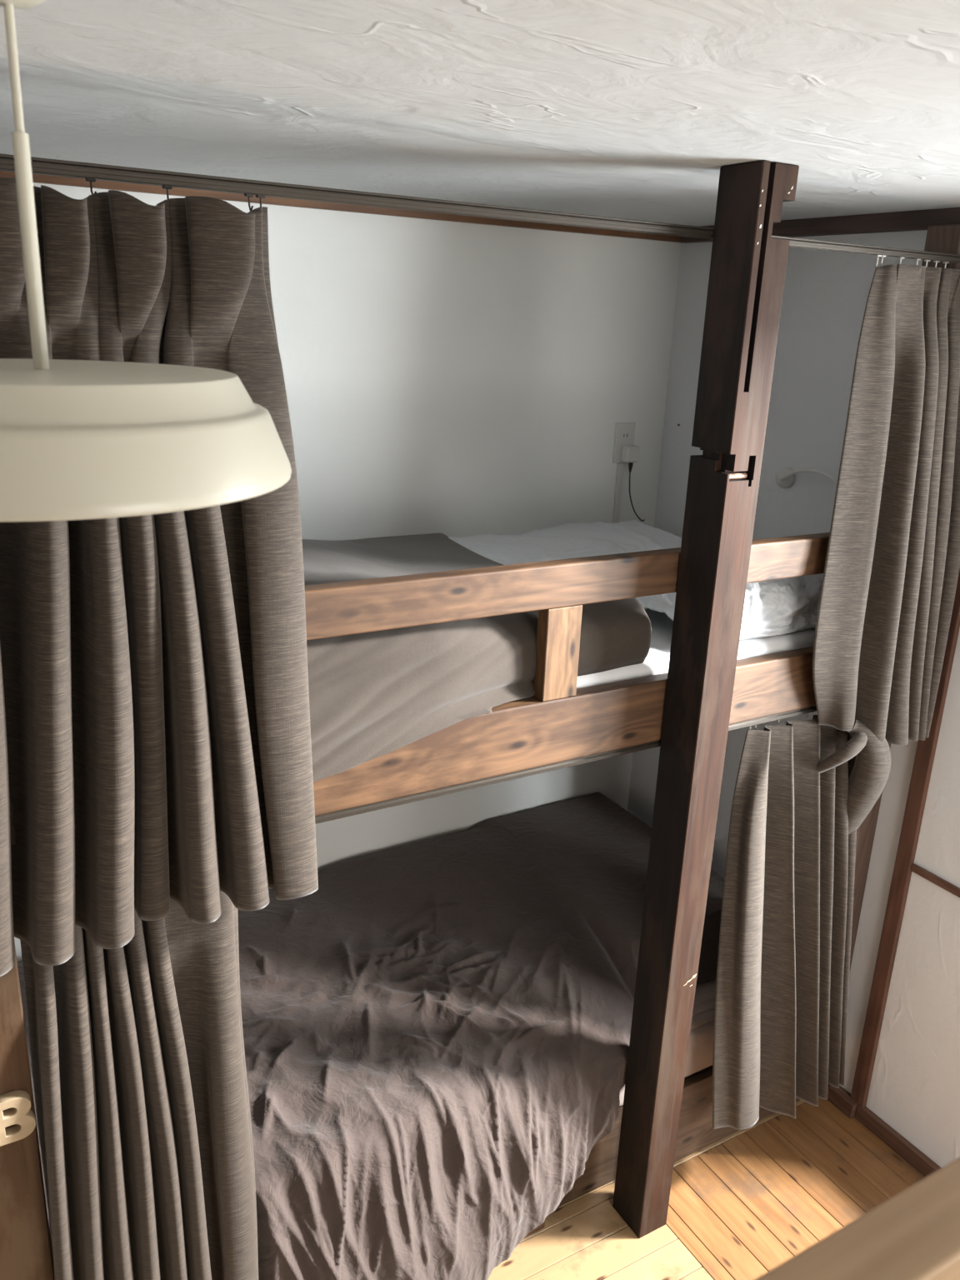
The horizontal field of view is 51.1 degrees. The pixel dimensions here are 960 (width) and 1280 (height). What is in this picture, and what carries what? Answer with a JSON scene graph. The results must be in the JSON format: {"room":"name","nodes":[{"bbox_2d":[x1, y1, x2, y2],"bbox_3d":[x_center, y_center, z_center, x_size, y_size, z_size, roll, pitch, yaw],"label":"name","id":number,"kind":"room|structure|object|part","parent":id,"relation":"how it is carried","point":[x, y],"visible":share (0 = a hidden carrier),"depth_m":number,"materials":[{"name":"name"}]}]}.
{"room":"dormitory","nodes":[
{"label":"dormitory","id":0,"kind":"room"},
{"bbox_2d":[14,182,680,961],"bbox_3d":[-0.953,0.109,2.564,3.440,2.396,0.100,-8,21,-29],"label":"wall","id":1,"kind":"structure","parent":0,"point":[452,379],"depth_m":2.81,"materials":[{"name":"paint"}]},
{"bbox_2d":[0,170,679,242],"bbox_3d":[-0.876,-0.994,2.151,3.440,0.039,0.022,-8,21,-29],"label":"trim","id":2,"kind":"structure","parent":1,"relation":"attached to","point":[38,178],"depth_m":2.44,"materials":[{"name":"brown wood"}]},
{"bbox_2d":[612,462,624,521],"bbox_3d":[0.432,-0.433,3.162,0.020,0.247,0.012,-8,21,-29],"label":"cable conduit","id":3,"kind":"object","parent":1,"relation":"attached to","point":[619,474],"visible":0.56,"depth_m":3.15,"materials":[{"name":"white plastic"}]},
{"bbox_2d":[612,422,635,463],"bbox_3d":[0.446,-0.610,3.109,0.074,0.122,0.010,-8,21,-29],"label":"wall outlet","id":4,"kind":"object","parent":1,"relation":"attached to","point":[624,432],"visible":0.85,"depth_m":3.10,"materials":[{"name":"white plastic"}]},
{"bbox_2d":[620,445,639,462],"bbox_3d":[0.464,-0.576,3.105,0.048,0.050,0.035,-8,21,-29],"label":"charger","id":5,"kind":"object","parent":4,"relation":"attached to","point":[630,453],"visible":1,"depth_m":3.09,"materials":[{"name":"white plastic"}]},
{"bbox_2d":[628,462,644,521],"bbox_3d":[0.490,-0.462,3.143,0.070,0.186,0.014,-3,19,-16],"label":"charging cable","id":6,"kind":"object","parent":5,"relation":"hanging from","point":[630,464],"visible":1,"depth_m":3.13,"materials":[{"name":"black plastic"}]},
{"bbox_2d":[0,0,959,226],"bbox_3d":[0.012,-0.539,0.702,3.640,0.060,3.740,-8,21,-29],"label":"ceiling","id":7,"kind":"structure","parent":0,"point":[626,109],"depth_m":1.28,"materials":[{"name":"paint"}]},
{"bbox_2d":[0,0,291,521],"bbox_3d":[-0.368,-0.342,0.818,0.415,0.415,0.415,-8,21,-29],"label":"pendant lamp","id":8,"kind":"object","parent":7,"relation":"hanging from","point":[80,439],"visible":1,"depth_m":0.75,"materials":[{"name":"beige metal"}]},
{"bbox_3d":[-0.364,-0.448,0.783,0.007,0.096,0.007,-8,21,-29],"label":"rod","id":9,"kind":"part","parent":8,"relation":"part of","materials":[{"name":"beige metal"}]},
{"bbox_3d":[-0.369,-0.317,0.826,0.012,0.181,0.012,-8,21,-29],"label":"rod","id":10,"kind":"part","parent":8,"relation":"part of","materials":[{"name":"beige metal"}]},
{"bbox_3d":[-0.375,-0.187,0.868,0.415,0.090,0.415,-8,21,-29],"label":"lamp shade","id":11,"kind":"part","parent":8,"relation":"part of","materials":[{"name":"beige metal"}]},
{"bbox_2d":[488,1065,925,1279],"bbox_3d":[-0.079,1.756,1.437,3.440,0.030,3.560,-8,21,-29],"label":"floor","id":12,"kind":"structure","parent":0,"point":[742,1205],"depth_m":2.51,"materials":[{"name":"brown wood"}]},
{"bbox_2d":[0,940,54,1279],"bbox_3d":[-0.768,0.976,1.659,0.100,1.260,0.026,-8,21,-29],"label":"post","id":13,"kind":"object","parent":12,"relation":"on","point":[26,1253],"visible":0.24,"depth_m":1.62,"materials":[{"name":"brown wood"}]},
{"bbox_2d":[0,1090,35,1146],"bbox_3d":[-0.733,0.746,1.571,0.066,0.081,0.020,-8,21,-29],"label":"letter sign","id":14,"kind":"object","parent":13,"relation":"attached to","point":[20,1114],"visible":1,"depth_m":1.57,"materials":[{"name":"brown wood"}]},
{"bbox_2d":[525,1066,799,1237],"bbox_3d":[-0.322,1.201,2.655,2.310,0.251,0.972,-8,21,-29],"label":"frame","id":15,"kind":"object","parent":12,"relation":"on","point":[695,1132],"visible":0.09,"depth_m":2.60,"materials":[{"name":"brown wood"}]},
{"bbox_2d":[17,792,724,1279],"bbox_3d":[-0.233,1.061,2.574,2.301,0.543,1.121,-8,21,-29],"label":"duvet","id":16,"kind":"object","parent":15,"relation":"on","point":[437,1032],"visible":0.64,"depth_m":2.35,"materials":[{"name":"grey fabric"}]},
{"bbox_3d":[0.090,1.313,2.391,0.131,0.234,0.062,-8,21,-29],"label":"leg","id":17,"kind":"part","parent":15,"relation":"part of","materials":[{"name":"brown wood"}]},
{"bbox_2d":[619,1020,714,1105],"bbox_3d":[-0.307,1.011,2.600,2.272,0.153,0.951,-8,21,-29],"label":"mattress","id":18,"kind":"object","parent":15,"relation":"on","point":[700,1052],"visible":0.02,"depth_m":2.57,"materials":[{"name":"fabric"}]},
{"bbox_2d":[690,977,716,1029],"bbox_3d":[0.569,0.957,2.685,0.541,0.116,0.219,-8,21,-29],"label":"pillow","id":19,"kind":"object","parent":18,"relation":"on","point":[704,999],"visible":0.05,"depth_m":2.59,"materials":[{"name":"fabric"}]},
{"bbox_2d":[612,160,799,1238],"bbox_3d":[0.440,0.297,2.115,0.086,2.365,0.107,-8,21,-29],"label":"timber post","id":20,"kind":"object","parent":12,"relation":"on","point":[748,266],"visible":1,"depth_m":1.99,"materials":[{"name":"brown wood"}]},
{"bbox_2d":[0,153,714,239],"bbox_3d":[-0.253,-0.641,1.438,1.730,0.018,0.022,-8,21,-29],"label":"track","id":21,"kind":"object","parent":20,"relation":"attached to","point":[39,166],"visible":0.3,"depth_m":1.45,"materials":[{"name":"brown metal"}]},
{"bbox_2d":[0,176,318,976],"bbox_3d":[-0.562,-0.065,1.370,0.691,1.062,0.147,-8,21,-29],"label":"curtain","id":22,"kind":"object","parent":21,"relation":"hanging from","point":[145,660],"visible":0.81,"depth_m":1.41,"materials":[{"name":"fabric"}]},
{"bbox_3d":[0.479,-0.307,1.881,0.055,0.010,0.012,-8,21,-29],"label":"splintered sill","id":23,"kind":"part","parent":20,"relation":"part of","materials":[{"name":"white metal"}]},
{"bbox_2d":[828,224,959,1085],"bbox_3d":[1.002,0.194,2.571,0.078,2.326,0.088,-8,21,-29],"label":"post","id":24,"kind":"object","parent":12,"relation":"on","point":[940,238],"visible":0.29,"depth_m":2.63,"materials":[{"name":"brown wood"}]},
{"bbox_2d":[313,646,815,815],"bbox_3d":[-0.023,0.198,1.887,2.360,0.136,0.038,-8,21,-29],"label":"rail","id":25,"kind":"object","parent":24,"relation":"attached to","point":[528,732],"visible":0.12,"depth_m":1.95,"materials":[{"name":"brown wood"}]},
{"bbox_2d":[533,605,582,701],"bbox_3d":[0.149,0.021,1.932,0.079,0.185,0.035,-8,21,-29],"label":"spacer","id":26,"kind":"object","parent":25,"relation":"on","point":[558,632],"visible":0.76,"depth_m":1.92,"materials":[{"name":"brown wood"}]},
{"bbox_2d":[315,705,816,824],"bbox_3d":[0.144,0.249,1.999,1.975,0.016,0.020,-8,21,-29],"label":"track","id":27,"kind":"object","parent":25,"relation":"attached to","point":[470,785],"visible":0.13,"depth_m":1.95,"materials":[{"name":"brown wood"}]},
{"bbox_2d":[20,890,258,1279],"bbox_3d":[-0.565,0.896,1.738,0.368,1.112,0.093,-8,21,-29],"label":"curtain","id":28,"kind":"object","parent":27,"relation":"hanging from","point":[138,1062],"visible":0.87,"depth_m":1.68,"materials":[{"name":"fabric"}]},
{"bbox_2d":[712,713,856,1129],"bbox_3d":[0.776,0.707,2.475,0.490,1.105,0.133,-8,21,-29],"label":"curtain","id":29,"kind":"object","parent":27,"relation":"hanging from","point":[783,967],"visible":0.93,"depth_m":2.42,"materials":[{"name":"fabric"}]},
{"bbox_3d":[-0.279,0.088,2.311,2.360,0.035,0.971,-8,21,-29],"label":"deck","id":30,"kind":"object","parent":25,"relation":"attached to","visible":0},
{"bbox_2d":[530,608,815,697],"bbox_3d":[-0.264,0.015,2.287,2.284,0.114,0.957,-8,21,-29],"label":"mattress","id":31,"kind":"object","parent":30,"relation":"on","point":[657,662],"visible":0.02,"depth_m":2.24,"materials":[{"name":"white fabric"}]},
{"bbox_2d":[9,532,651,844],"bbox_3d":[-0.493,-0.026,2.068,1.662,0.242,1.048,-8,21,-29],"label":"duvet","id":32,"kind":"object","parent":31,"relation":"on","point":[372,695],"visible":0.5,"depth_m":1.82,"materials":[{"name":"beige fabric"}]},
{"bbox_2d":[450,519,681,564],"bbox_3d":[0.279,-0.229,2.749,0.831,0.080,0.593,-8,21,-29],"label":"pillow","id":33,"kind":"object","parent":31,"relation":"on","point":[607,537],"visible":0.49,"depth_m":2.82,"materials":[{"name":"fabric"}]},
{"bbox_2d":[635,573,823,639],"bbox_3d":[0.609,-0.138,2.435,0.573,0.158,0.406,-8,21,-29],"label":"pillow","id":34,"kind":"object","parent":31,"relation":"on","point":[782,606],"visible":0.13,"depth_m":2.27,"materials":[{"name":"fabric"}]},
{"bbox_2d":[304,532,829,639],"bbox_3d":[-0.011,-0.083,1.795,2.360,0.084,0.038,-8,21,-29],"label":"guard rail","id":35,"kind":"object","parent":24,"relation":"attached to","point":[347,607],"visible":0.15,"depth_m":1.82,"materials":[{"name":"brown wood"}]},
{"bbox_2d":[771,235,959,263],"bbox_3d":[0.766,-0.785,2.017,0.630,0.016,0.022,-8,21,-29],"label":"track","id":36,"kind":"object","parent":24,"relation":"attached to","point":[794,242],"visible":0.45,"depth_m":2.02,"materials":[{"name":"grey metal"}]},
{"bbox_2d":[812,255,959,834],"bbox_3d":[0.926,-0.110,2.276,0.418,1.415,0.158,-8,21,-29],"label":"curtain","id":37,"kind":"object","parent":36,"relation":"hanging from","point":[892,567],"visible":0.99,"depth_m":2.19,"materials":[{"name":"fabric"}]},
{"bbox_2d":[627,230,959,1167],"bbox_3d":[1.490,0.411,1.947,0.100,2.396,3.540,-8,21,-29],"label":"wall","id":38,"kind":"structure","parent":0,"point":[914,1088],"depth_m":2.65,"materials":[{"name":"paint"}]},
{"bbox_2d":[775,467,837,488],"bbox_3d":[0.871,-0.357,2.633,0.057,0.183,0.362,-4,19,-18],"label":"reading lamp","id":39,"kind":"object","parent":38,"relation":"attached to","point":[785,477],"visible":0.59,"depth_m":2.73,"materials":[{"name":"white paint"}]},
{"bbox_2d":[679,207,959,243],"bbox_3d":[1.488,-0.697,1.544,0.028,0.041,3.518,-8,21,-29],"label":"ceiling beam","id":40,"kind":"structure","parent":38,"relation":"attached to","point":[918,220],"depth_m":2.43,"materials":[{"name":"brown wood"}]},
{"bbox_2d":[754,1157,959,1279],"bbox_3d":[0.537,0.294,0.695,2.735,0.105,0.039,-8,21,-29],"label":"guard rail","id":41,"kind":"object","parent":38,"relation":"attached to","point":[914,1234],"visible":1,"depth_m":0.49,"materials":[{"name":"brown wood"}]},
{"bbox_2d":[827,1085,941,1177],"bbox_3d":[1.643,1.653,1.854,0.034,0.046,2.525,-8,21,-29],"label":"baseboard","id":42,"kind":"structure","parent":38,"relation":"attached to","point":[840,1097],"depth_m":2.73,"materials":[{"name":"brown wood"}]},
{"bbox_2d":[850,568,959,1107],"bbox_3d":[1.104,0.210,2.460,0.016,2.279,0.044,-8,21,-29],"label":"trim","id":43,"kind":"structure","parent":38,"relation":"attached to","point":[926,749],"depth_m":2.58,"materials":[{"name":"brown wood"}]},
{"bbox_2d":[910,863,959,897],"bbox_3d":[1.161,0.612,2.464,0.012,0.020,0.236,-8,21,-29],"label":"trim","id":44,"kind":"structure","parent":38,"relation":"attached to","point":[927,875],"depth_m":2.50,"materials":[{"name":"brown wood"}]}
]}

